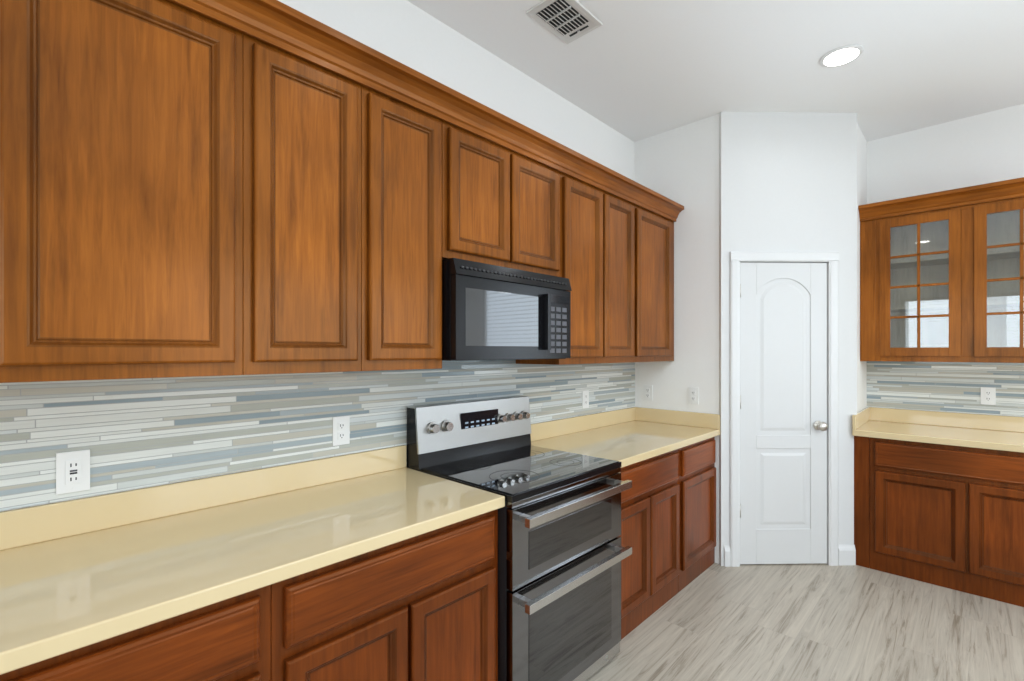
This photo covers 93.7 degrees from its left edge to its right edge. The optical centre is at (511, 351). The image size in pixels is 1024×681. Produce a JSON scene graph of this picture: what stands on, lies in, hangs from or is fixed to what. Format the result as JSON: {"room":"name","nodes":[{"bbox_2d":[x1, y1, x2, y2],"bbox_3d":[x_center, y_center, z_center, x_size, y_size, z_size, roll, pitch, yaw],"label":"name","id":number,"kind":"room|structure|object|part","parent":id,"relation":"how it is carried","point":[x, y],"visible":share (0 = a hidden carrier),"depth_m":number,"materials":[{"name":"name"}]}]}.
{"room":"kitchen","nodes":[
{"label":"kitchen","id":0,"kind":"room"},
{"bbox_2d":[0,0,633,511],"bbox_3d":[-1.278,-0.085,1.442,0.100,3.050,6.520,0,0,44],"label":"wall","id":1,"kind":"structure","parent":0,"point":[408,34],"depth_m":2.46,"materials":[{"name":"paint"}]},
{"bbox_2d":[0,0,251,382],"bbox_3d":[-1.075,-0.481,1.328,0.334,1.102,0.515,0,0,44],"label":"upper cabinet","id":2,"kind":"object","parent":1,"relation":"attached to","point":[192,188],"depth_m":1.21,"materials":[{"name":"brown wood"}]},
{"bbox_2d":[252,0,371,374],"bbox_3d":[-0.766,-0.481,1.651,0.334,1.102,0.380,0,0,44],"label":"upper cabinet","id":3,"kind":"object","parent":1,"relation":"attached to","point":[312,86],"depth_m":1.54,"materials":[{"name":"brown wood"}]},
{"bbox_2d":[0,360,634,510],"bbox_3d":[-0.652,0.278,2.020,0.006,0.536,4.620,0,0,44],"label":"backsplash","id":4,"kind":"structure","parent":1,"relation":"attached to","point":[137,433],"depth_m":1.67,"materials":[{"name":"tile"}]},
{"bbox_2d":[56,449,89,494],"bbox_3d":[-1.257,0.345,1.375,0.009,0.116,0.072,0,0,44],"label":"electrical outlet","id":5,"kind":"object","parent":4,"relation":"attached to","point":[72,471],"visible":1,"depth_m":1.37,"materials":[{"name":"white plastic"}]},
{"bbox_2d":[332,416,349,445],"bbox_3d":[-0.697,0.324,1.961,0.009,0.116,0.072,0,0,44],"label":"electrical outlet","id":6,"kind":"object","parent":4,"relation":"attached to","point":[340,430],"visible":1,"depth_m":1.96,"materials":[{"name":"white plastic"}]},
{"bbox_2d":[582,390,588,408],"bbox_3d":[0.492,0.321,3.206,0.009,0.116,0.072,0,0,44],"label":"electrical outlet","id":7,"kind":"object","parent":4,"relation":"attached to","point":[585,399],"visible":1,"depth_m":3.20,"materials":[{"name":"white plastic"}]},
{"bbox_2d":[372,52,451,370],"bbox_3d":[-0.511,-0.481,1.918,0.334,1.102,0.358,0,0,44],"label":"upper cabinet","id":8,"kind":"object","parent":1,"relation":"attached to","point":[412,115],"depth_m":1.82,"materials":[{"name":"brown wood"}]},
{"bbox_2d":[452,92,515,268],"bbox_3d":[-0.254,-0.708,2.187,0.334,0.650,0.384,0,0,44],"label":"upper cabinet","id":9,"kind":"object","parent":1,"relation":"attached to","point":[483,142],"depth_m":2.09,"materials":[{"name":"brown wood"}]},
{"bbox_3d":[-0.491,-0.983,1.899,0.387,0.100,4.567,0,0,44],"label":"crown","id":10,"kind":"part","parent":9,"relation":"part of","materials":[{"name":"brown wood"}]},
{"bbox_2d":[442,258,571,360],"bbox_3d":[-0.089,-0.167,2.292,0.420,0.410,0.758,0,0,44],"label":"microwave","id":11,"kind":"object","parent":9,"relation":"attached to","point":[491,312],"visible":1,"depth_m":2.08,"materials":[{"name":"black glass"}]},
{"bbox_2d":[516,124,563,277],"bbox_3d":[0.010,-0.708,2.463,0.334,0.650,0.379,0,0,44],"label":"upper cabinet","id":12,"kind":"object","parent":1,"relation":"attached to","point":[539,162],"depth_m":2.36,"materials":[{"name":"brown wood"}]},
{"bbox_2d":[516,148,607,364],"bbox_3d":[0.277,-0.481,2.743,0.334,1.102,0.394,0,0,44],"label":"upper cabinet","id":13,"kind":"object","parent":1,"relation":"attached to","point":[585,183],"depth_m":2.66,"materials":[{"name":"brown wood"}]},
{"bbox_2d":[608,172,639,362],"bbox_3d":[0.540,-0.481,3.017,0.334,1.102,0.365,0,0,44],"label":"upper cabinet","id":14,"kind":"object","parent":1,"relation":"attached to","point":[623,196],"depth_m":2.94,"materials":[{"name":"brown wood"}]},
{"bbox_2d":[640,188,679,361],"bbox_3d":[0.866,-0.481,3.359,0.334,1.102,0.581,0,0,44],"label":"upper cabinet","id":15,"kind":"object","parent":1,"relation":"attached to","point":[658,215],"depth_m":3.25,"materials":[{"name":"brown wood"}]},
{"bbox_2d":[634,114,718,563],"bbox_3d":[1.222,-0.085,3.493,0.680,3.050,0.100,0,0,44],"label":"wall","id":16,"kind":"structure","parent":0,"point":[679,165],"depth_m":3.39,"materials":[{"name":"paint"}]},
{"bbox_2d":[643,385,652,400],"bbox_3d":[1.021,0.312,3.609,0.072,0.116,0.009,0,0,44],"label":"electrical outlet","id":17,"kind":"object","parent":16,"relation":"attached to","point":[647,392],"visible":1,"depth_m":3.60,"materials":[{"name":"white plastic"}]},
{"bbox_2d":[688,387,698,403],"bbox_3d":[1.273,0.311,3.368,0.072,0.116,0.009,0,0,44],"label":"electrical outlet","id":18,"kind":"object","parent":16,"relation":"attached to","point":[693,395],"visible":1,"depth_m":3.37,"materials":[{"name":"white plastic"}]},
{"bbox_2d":[407,0,1023,141],"bbox_3d":[0.991,-1.660,0.125,5.200,0.100,7.750,0,0,44],"label":"ceiling","id":19,"kind":"structure","parent":0,"point":[635,70],"depth_m":2.62,"materials":[{"name":"paint"}]},
{"bbox_2d":[526,0,602,43],"bbox_3d":[0.257,-1.601,2.317,0.220,0.016,0.325,0,0,44],"label":"ceiling vent","id":20,"kind":"object","parent":19,"relation":"in","point":[567,21],"visible":1,"depth_m":2.31,"materials":[{"name":"metal"}]},
{"bbox_2d":[819,44,863,67],"bbox_3d":[1.794,-1.605,2.615,0.200,0.008,0.200,0,0,44],"label":"recessed light","id":21,"kind":"object","parent":19,"relation":"in","point":[841,55],"visible":1,"depth_m":2.60,"materials":[{"name":"white"}]},
{"bbox_2d":[719,112,856,565],"bbox_3d":[1.866,-0.085,3.282,0.927,3.050,0.100,0,0,-1],"label":"wall","id":22,"kind":"structure","parent":0,"point":[787,181],"depth_m":3.23,"materials":[{"name":"paint"}]},
{"bbox_2d":[730,252,838,566],"bbox_3d":[1.829,0.386,3.247,0.736,2.108,0.158,0,0,-1],"label":"door frame","id":23,"kind":"structure","parent":22,"relation":"in","point":[831,259],"depth_m":3.22,"materials":[{"name":"white wood"}]},
{"bbox_3d":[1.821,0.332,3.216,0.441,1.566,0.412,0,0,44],"label":"knob","id":24,"kind":"part","parent":23,"relation":"part of","materials":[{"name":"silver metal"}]},
{"bbox_2d":[740,262,826,563],"bbox_3d":[1.829,0.417,3.250,0.594,2.030,0.035,0,0,-1],"label":"pantry door","id":25,"kind":"structure","parent":23,"relation":"attached to","point":[783,409],"depth_m":3.23,"materials":[{"name":"white wood"}]},
{"bbox_2d":[724,545,855,566],"bbox_3d":[1.868,1.373,3.225,0.889,0.135,0.013,0,0,-1],"label":"baseboard","id":26,"kind":"structure","parent":22,"relation":"attached to","point":[846,554],"depth_m":3.23,"materials":[{"name":"white wood"}]},
{"bbox_2d":[586,563,1023,680],"bbox_3d":[0.991,1.470,0.125,5.200,0.060,7.750,0,0,44],"label":"floor","id":27,"kind":"structure","parent":0,"point":[780,622],"depth_m":2.46,"materials":[{"name":"grey wood"}]},
{"bbox_2d":[0,580,283,680],"bbox_3d":[-1.074,1.003,1.123,0.630,0.874,0.760,0,0,44],"label":"base cabinet","id":28,"kind":"object","parent":27,"relation":"on","point":[240,637],"depth_m":1.06,"materials":[{"name":"brown wood"}]},
{"bbox_2d":[284,509,497,680],"bbox_3d":[-0.537,1.003,1.685,0.630,0.874,0.794,0,0,44],"label":"base cabinet","id":29,"kind":"object","parent":27,"relation":"on","point":[423,607],"depth_m":1.46,"materials":[{"name":"brown wood"}]},
{"bbox_2d":[0,445,504,674],"bbox_3d":[-1.119,0.495,1.065,0.645,0.139,2.494,0,0,44],"label":"countertop","id":30,"kind":"structure","parent":29,"relation":"on","point":[75,574],"depth_m":1.33,"materials":[{"name":"beige stone"}]},
{"bbox_2d":[407,396,631,680],"bbox_3d":[0.044,0.846,2.201,0.730,1.189,0.752,0,0,44],"label":"range","id":31,"kind":"object","parent":27,"relation":"on","point":[562,552],"visible":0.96,"depth_m":2.03,"materials":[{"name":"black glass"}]},
{"bbox_2d":[619,446,686,639],"bbox_3d":[0.521,1.003,2.792,0.630,0.874,0.755,0,0,44],"label":"base cabinet","id":32,"kind":"object","parent":27,"relation":"on","point":[668,518],"depth_m":2.60,"materials":[{"name":"brown wood"}]},
{"bbox_2d":[530,407,719,467],"bbox_3d":[0.720,0.495,2.989,0.645,0.139,1.317,0,0,44],"label":"countertop","id":33,"kind":"structure","parent":32,"relation":"on","point":[628,436],"depth_m":3.02,"materials":[{"name":"beige stone"}]},
{"bbox_2d":[687,437,715,584],"bbox_3d":[0.976,1.003,3.267,0.630,0.874,0.561,0,0,44],"label":"base cabinet","id":34,"kind":"object","parent":27,"relation":"on","point":[701,469],"depth_m":3.08,"materials":[{"name":"brown wood"}]},
{"bbox_2d":[866,437,1023,606],"bbox_3d":[2.913,1.003,3.070,0.940,0.874,0.630,0,0,44],"label":"base cabinet","id":35,"kind":"object","parent":27,"relation":"on","point":[948,516],"depth_m":2.91,"materials":[{"name":"brown wood"}]},
{"bbox_2d":[852,407,1023,452],"bbox_3d":[3.337,0.495,2.655,2.304,0.139,0.645,0,0,44],"label":"countertop","id":36,"kind":"structure","parent":35,"relation":"on","point":[997,432],"depth_m":3.19,"materials":[{"name":"beige stone"}]},
{"bbox_2d":[857,123,866,411],"bbox_3d":[2.477,-0.085,3.500,0.100,3.050,0.617,0,0,44],"label":"wall","id":37,"kind":"structure","parent":0,"point":[861,200],"depth_m":3.45,"materials":[{"name":"paint"}]},
{"bbox_2d":[867,104,1023,416],"bbox_3d":[4.101,-0.085,2.444,3.907,3.050,0.100,0,0,44],"label":"wall","id":38,"kind":"structure","parent":0,"point":[984,148],"depth_m":3.37,"materials":[{"name":"paint"}]},
{"bbox_2d":[858,177,1023,362],"bbox_3d":[2.960,-0.481,3.184,1.030,1.103,0.387,0,0,44],"label":"upper cabinet","id":39,"kind":"object","parent":38,"relation":"attached to","point":[941,276],"visible":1,"depth_m":3.18,"materials":[{"name":"brown wood"}]},
{"bbox_3d":[2.960,-0.983,3.184,1.030,0.100,0.387,0,0,44],"label":"crown","id":40,"kind":"part","parent":39,"relation":"part of","materials":[{"name":"brown wood"}]},
{"bbox_2d":[867,361,1023,416],"bbox_3d":[3.566,0.217,2.882,2.327,0.414,0.006,0,0,44],"label":"backsplash","id":41,"kind":"structure","parent":38,"relation":"attached to","point":[945,386],"depth_m":3.37,"materials":[{"name":"tile"}]},
{"bbox_2d":[981,387,995,404],"bbox_3d":[3.197,0.300,3.223,0.072,0.116,0.009,0,0,44],"label":"electrical outlet","id":42,"kind":"object","parent":41,"relation":"attached to","point":[988,395],"visible":1,"depth_m":3.22,"materials":[{"name":"white plastic"}]}
]}

